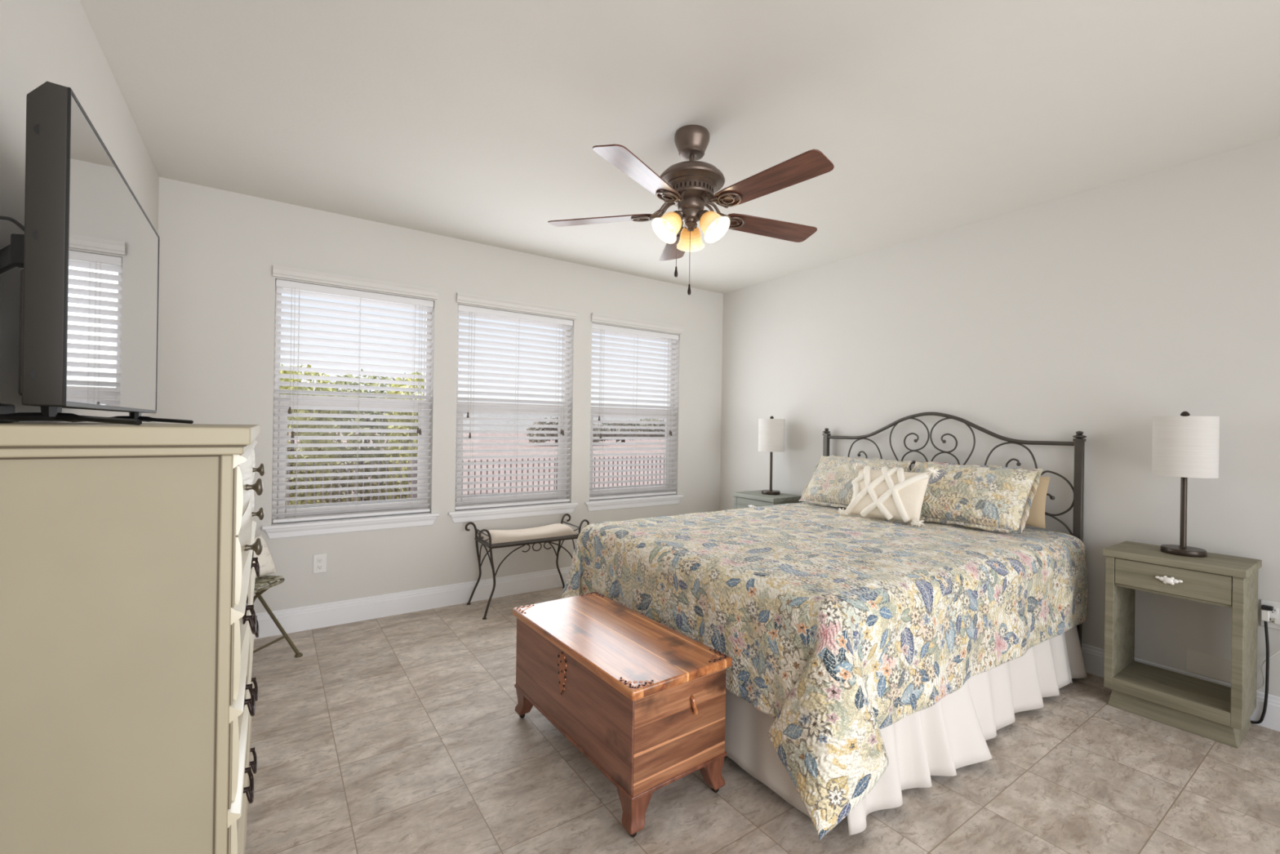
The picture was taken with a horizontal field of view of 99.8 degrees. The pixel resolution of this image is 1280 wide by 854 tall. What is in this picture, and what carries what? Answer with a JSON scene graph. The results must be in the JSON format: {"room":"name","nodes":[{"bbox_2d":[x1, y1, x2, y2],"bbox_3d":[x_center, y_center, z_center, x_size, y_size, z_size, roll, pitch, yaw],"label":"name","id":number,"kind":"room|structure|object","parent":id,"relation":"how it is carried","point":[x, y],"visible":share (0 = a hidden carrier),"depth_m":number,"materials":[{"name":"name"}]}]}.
{"room":"bedroom","nodes":[
{"label":"bedroom","id":0,"kind":"room"},
{"bbox_2d":[0,0,159,423],"bbox_3d":[-1.189,-0.039,0.645,0.150,2.740,6.111,1,0,-35],"label":"wall","id":1,"kind":"structure","parent":0,"point":[55,42],"depth_m":1.50,"materials":[{"name":"paint"}]},
{"bbox_2d":[155,177,723,613],"bbox_3d":[-1.010,-0.034,4.385,4.383,2.740,0.150,1,0,-35],"label":"wall","id":2,"kind":"structure","parent":0,"point":[219,249],"depth_m":3.79,"materials":[{"name":"paint"}]},
{"bbox_2d":[312,553,326,573],"bbox_3d":[-2.105,0.898,3.543,0.076,0.124,0.011,1,0,-35],"label":"wall outlet","id":3,"kind":"object","parent":2,"relation":"attached to","point":[319,560],"visible":1,"depth_m":3.54,"materials":[{"name":"plastic"}]},
{"bbox_2d":[316,564,322,568],"bbox_3d":[-2.104,0.920,3.541,0.033,0.028,0.004,1,0,-35],"label":"receptacle","id":4,"kind":"object","parent":3,"relation":"attached to","point":[318,566],"depth_m":3.54,"materials":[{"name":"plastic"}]},
{"bbox_2d":[316,557,323,562],"bbox_3d":[-2.104,0.876,3.541,0.033,0.028,0.004,1,0,-35],"label":"receptacle","id":5,"kind":"object","parent":3,"relation":"attached to","point":[318,559],"depth_m":3.54,"materials":[{"name":"plastic"}]},
{"bbox_2d":[262,281,439,538],"bbox_3d":[-1.944,-0.113,3.715,1.066,1.645,0.175,1,0,-35],"label":"window","id":6,"kind":"structure","parent":2,"relation":"in","point":[285,530],"depth_m":3.64,"materials":[{"name":"plastic"}]},
{"bbox_2d":[272,264,438,523],"bbox_3d":[-1.921,-0.197,3.683,0.994,1.624,0.100,1,0,-35],"label":"window blind","id":7,"kind":"object","parent":6,"relation":"attached to","point":[284,286],"visible":1,"depth_m":3.66,"materials":[{"name":"paint"}]},
{"bbox_2d":[253,566,570,639],"bbox_3d":[-0.989,1.260,4.312,4.367,0.153,0.016,1,0,-35],"label":"baseboard","id":8,"kind":"structure","parent":2,"relation":"attached to","point":[344,611],"depth_m":3.82,"materials":[{"name":"white wood"}]},
{"bbox_2d":[448,315,577,523],"bbox_3d":[-1.006,-0.098,4.360,1.074,1.645,0.175,1,0,-35],"label":"window","id":9,"kind":"structure","parent":2,"relation":"in","point":[557,508],"depth_m":4.34,"materials":[{"name":"plastic"}]},
{"bbox_2d":[454,292,577,509],"bbox_3d":[-0.983,-0.182,4.329,1.002,1.624,0.100,1,0,-35],"label":"window blind","id":10,"kind":"object","parent":9,"relation":"attached to","point":[463,310],"visible":0.91,"depth_m":4.32,"materials":[{"name":"paint"}]},
{"bbox_2d":[584,342,683,511],"bbox_3d":[-0.057,-0.083,5.013,1.078,1.645,0.175,1,0,-35],"label":"window","id":11,"kind":"structure","parent":2,"relation":"in","point":[657,500],"depth_m":5.03,"materials":[{"name":"plastic"}]},
{"bbox_2d":[589,312,683,499],"bbox_3d":[-0.034,-0.167,4.982,1.006,1.624,0.100,1,0,-35],"label":"window blind","id":12,"kind":"object","parent":11,"relation":"attached to","point":[600,329],"visible":0.94,"depth_m":4.98,"materials":[{"name":"paint"}]},
{"bbox_2d":[79,0,1279,293],"bbox_3d":[0.700,-1.440,1.931,4.683,0.120,6.111,1,0,-35],"label":"ceiling","id":13,"kind":"structure","parent":0,"point":[482,122],"depth_m":2.30,"materials":[{"name":"paint"}]},
{"bbox_2d":[547,124,834,294],"bbox_3d":[0.275,-0.999,2.529,1.361,0.773,1.341,1,0,-35],"label":"ceiling fan","id":14,"kind":"object","parent":13,"relation":"hanging from","point":[691,185],"visible":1,"depth_m":2.47,"materials":[{"name":"brown metal"}]},
{"bbox_2d":[244,586,1279,853],"bbox_3d":[0.657,1.420,1.929,4.683,0.120,6.111,1,0,-35],"label":"floor","id":15,"kind":"structure","parent":0,"point":[404,733],"depth_m":2.07,"materials":[{"name":"tile"}]},
{"bbox_2d":[0,422,265,853],"bbox_3d":[-1.265,0.662,1.351,0.516,1.337,1.194,1,0,-35],"label":"dresser","id":16,"kind":"object","parent":15,"relation":"on","point":[129,624],"visible":1,"depth_m":0.92,"materials":[{"name":"beige paint"}]},
{"bbox_2d":[0,403,18,422],"bbox_3d":[-1.332,-0.028,1.093,0.067,0.041,0.590,1,0,-35],"label":"power cord","id":17,"kind":"object","parent":16,"relation":"on","point":[5,408],"visible":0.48,"depth_m":1.11,"materials":[{"name":"black plastic"}]},
{"bbox_2d":[0,80,193,425],"bbox_3d":[-1.429,-0.343,1.430,0.332,0.666,1.148,1,0,-35],"label":"television","id":18,"kind":"object","parent":16,"relation":"on","point":[87,251],"visible":1,"depth_m":1.13,"materials":[{"name":"plastic"}]},
{"bbox_2d":[253,574,302,657],"bbox_3d":[-2.205,0.876,2.944,0.487,0.880,0.427,1,0,7],"label":"folding chair","id":19,"kind":"object","parent":15,"relation":"on","point":[261,581],"visible":0.2,"depth_m":3.09,"materials":[{"name":"green paint"}]},
{"bbox_2d":[252,535,275,577],"bbox_3d":[-2.177,0.738,2.986,0.143,0.213,0.304,1,0,9],"label":"cushion","id":20,"kind":"object","parent":19,"relation":"on","point":[267,566],"visible":0.25,"depth_m":3.05,"materials":[{"name":"fabric"}]},
{"bbox_2d":[465,513,589,619],"bbox_3d":[-0.852,1.027,4.123,0.878,0.622,0.394,1,0,-35],"label":"bench","id":21,"kind":"object","parent":15,"relation":"on","point":[495,539],"visible":0.93,"depth_m":4.03,"materials":[{"name":"brown metal"}]},
{"bbox_2d":[478,523,577,543],"bbox_3d":[-0.852,0.802,4.128,0.689,0.063,0.291,1,0,-35],"label":"cushion","id":22,"kind":"object","parent":21,"relation":"on","point":[557,531],"depth_m":4.03,"materials":[{"name":"beige fabric"}]},
{"bbox_2d":[512,591,732,837],"bbox_3d":[-0.127,1.095,2.242,0.456,0.506,0.966,1,0,-36],"label":"cedar chest","id":23,"kind":"object","parent":15,"relation":"on","point":[642,699],"visible":1,"depth_m":1.96,"materials":[{"name":"brown wood"}]},
{"bbox_2d":[732,489,801,508],"bbox_3d":[1.109,0.980,4.750,0.381,0.777,0.485,1,0,-35],"label":"nightstand","id":24,"kind":"object","parent":15,"relation":"on","point":[742,500],"visible":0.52,"depth_m":4.64,"materials":[{"name":"green wood"}]},
{"bbox_2d":[758,416,785,494],"bbox_3d":[1.163,0.247,4.771,0.228,0.689,0.228,1,0,-35],"label":"table lamp","id":25,"kind":"object","parent":24,"relation":"on","point":[771,431],"visible":1,"depth_m":4.68,"materials":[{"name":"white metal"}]},
{"bbox_2d":[822,412,1086,648],"bbox_3d":[1.101,0.624,3.126,2.263,1.486,1.745,1,0,-35],"label":"headboard","id":26,"kind":"object","parent":15,"relation":"on","point":[1078,442],"visible":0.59,"depth_m":3.29,"materials":[{"name":"grey metal"}]},
{"bbox_2d":[560,502,1088,840],"bbox_3d":[0.966,0.926,3.091,2.367,0.699,1.938,1,0,-35],"label":"quilt","id":27,"kind":"object","parent":26,"relation":"on","point":[836,628],"visible":0.89,"depth_m":2.18,"materials":[{"name":"multicoloured fabric"}]},
{"bbox_2d":[798,455,911,507],"bbox_3d":[1.543,0.402,3.924,0.298,0.361,0.734,1,0,-35],"label":"pillow sham","id":28,"kind":"object","parent":27,"relation":"on","point":[830,484],"visible":0.56,"depth_m":3.93,"materials":[{"name":"multicoloured fabric"}]},
{"bbox_2d":[837,462,940,526],"bbox_3d":[1.564,0.413,3.425,0.239,0.348,0.567,1,0,-37],"label":"throw pillow","id":29,"kind":"object","parent":27,"relation":"on","point":[895,494],"visible":1,"depth_m":3.36,"materials":[{"name":"fabric"}]},
{"bbox_2d":[910,461,1042,533],"bbox_3d":[1.972,0.408,3.292,0.298,0.361,0.734,1,0,-35],"label":"pillow sham","id":30,"kind":"object","parent":27,"relation":"on","point":[993,498],"visible":0.82,"depth_m":3.14,"materials":[{"name":"multicoloured fabric"}]},
{"bbox_2d":[1022,476,1050,528],"bbox_3d":[2.175,0.434,3.375,0.104,0.294,0.640,1,0,-35],"label":"sleeping pillow","id":31,"kind":"object","parent":27,"relation":"on","point":[1036,517],"visible":0.12,"depth_m":3.13,"materials":[{"name":"beige fabric"}]},
{"bbox_2d":[724,625,1087,835],"bbox_3d":[1.068,1.129,3.068,2.256,0.435,1.894,1,0,-35],"label":"bed skirt","id":32,"kind":"object","parent":26,"relation":"hanging from","point":[945,736],"visible":0.23,"depth_m":2.13,"materials":[{"name":"white fabric"}]},
{"bbox_2d":[1102,541,1262,748],"bbox_3d":[2.590,1.001,2.595,0.381,0.777,0.485,1,0,-35],"label":"nightstand","id":33,"kind":"object","parent":15,"relation":"on","point":[1213,711],"visible":1,"depth_m":2.50,"materials":[{"name":"paint"}]},
{"bbox_2d":[1151,411,1219,557],"bbox_3d":[2.636,0.268,2.611,0.228,0.689,0.228,1,0,-35],"label":"table lamp","id":34,"kind":"object","parent":33,"relation":"on","point":[1184,446],"visible":1,"depth_m":2.54,"materials":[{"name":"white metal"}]},
{"bbox_2d":[720,137,1279,697],"bbox_3d":[2.546,0.019,3.214,0.150,2.740,6.111,1,0,-35],"label":"wall","id":35,"kind":"structure","parent":0,"point":[1101,313],"depth_m":3.10,"materials":[{"name":"paint"}]},
{"bbox_2d":[1081,643,1279,731],"bbox_3d":[2.458,1.311,3.166,0.016,0.153,5.811,1,0,-35],"label":"baseboard","id":36,"kind":"structure","parent":35,"relation":"attached to","point":[1093,656],"depth_m":2.67,"materials":[{"name":"white wood"}]},
{"bbox_2d":[1250,604,1273,724],"bbox_3d":[2.879,1.111,2.528,0.028,0.565,0.115,1,0,-35],"label":"lamp cord","id":37,"kind":"object","parent":35,"relation":"attached to","point":[1265,610],"visible":0.94,"depth_m":2.49,"materials":[{"name":"black plastic"}]},
{"bbox_2d":[1256,617,1279,690],"bbox_3d":[2.900,1.061,2.507,0.019,0.362,0.173,1,0,-35],"label":"cord","id":38,"kind":"object","parent":35,"relation":"attached to","point":[1277,621],"visible":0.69,"depth_m":2.50,"materials":[{"name":"white plastic"}]},
{"bbox_2d":[1260,599,1279,629],"bbox_3d":[2.930,0.870,2.494,0.011,0.124,0.076,1,0,-35],"label":"wall outlet","id":39,"kind":"object","parent":35,"relation":"attached to","point":[1275,613],"visible":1,"depth_m":2.49,"materials":[{"name":"plastic"}]},
{"bbox_2d":[1267,616,1278,622],"bbox_3d":[2.927,0.891,2.493,0.004,0.028,0.033,1,0,-35],"label":"receptacle","id":40,"kind":"object","parent":39,"relation":"attached to","point":[1272,618],"depth_m":2.49,"materials":[{"name":"plastic"}]},
{"bbox_2d":[1270,607,1278,613],"bbox_3d":[2.928,0.848,2.493,0.004,0.028,0.033,1,0,-35],"label":"receptacle","id":41,"kind":"object","parent":39,"relation":"attached to","point":[1275,611],"depth_m":2.49,"materials":[{"name":"plastic"}]},
{"label":"outside","id":42,"kind":"structure","parent":0,"visible":0},
{"bbox_2d":[286,431,665,506],"bbox_3d":[-16.188,1.503,76.438,180.000,0.200,135.719,1,0,-35],"label":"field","id":43,"kind":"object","parent":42,"point":[504,453],"depth_m":24.86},
{"bbox_2d":[280,363,342,508],"bbox_3d":[-5.358,0.309,8.209,1.440,2.590,1.119,1,0,-35],"label":"shrub","id":44,"kind":"object","parent":43,"relation":"on","point":[293,411],"visible":0.2,"depth_m":8.20,"materials":[{"name":"green plant"}]},
{"bbox_2d":[295,368,417,506],"bbox_3d":[-5.350,0.248,10.397,2.191,2.758,1.484,1,0,-35],"label":"shrub","id":45,"kind":"object","parent":43,"relation":"on","point":[361,412],"visible":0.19,"depth_m":10.09,"materials":[{"name":"green plant"}]},
{"bbox_2d":[382,371,423,502],"bbox_3d":[-3.741,0.336,9.317,1.322,2.606,1.112,1,0,-35],"label":"shrub","id":46,"kind":"object","parent":43,"relation":"on","point":[415,420],"visible":0.17,"depth_m":9.00,"materials":[{"name":"green plant"}]},
{"bbox_2d":[287,455,664,507],"bbox_3d":[-1.458,1.063,9.445,14.400,1.140,0.070,1,0,-35],"label":"picket fence","id":47,"kind":"object","parent":43,"relation":"on","point":[413,461],"visible":0.09,"depth_m":8.62,"materials":[{"name":"wood"}]},
{"bbox_2d":[525,417,595,445],"bbox_3d":[-6.481,0.327,44.103,6.121,2.521,2.847,1,0,-35],"label":"tree","id":48,"kind":"object","parent":43,"relation":"on","point":[536,422],"visible":0.25,"depth_m":42.61,"materials":[{"name":"green plant"}]},
{"bbox_2d":[592,418,665,442],"bbox_3d":[-1.029,0.363,50.263,10.866,2.623,3.195,1,0,-35],"label":"tree","id":49,"kind":"object","parent":43,"relation":"on","point":[641,420],"visible":0.38,"depth_m":49.37,"materials":[{"name":"green plant"}]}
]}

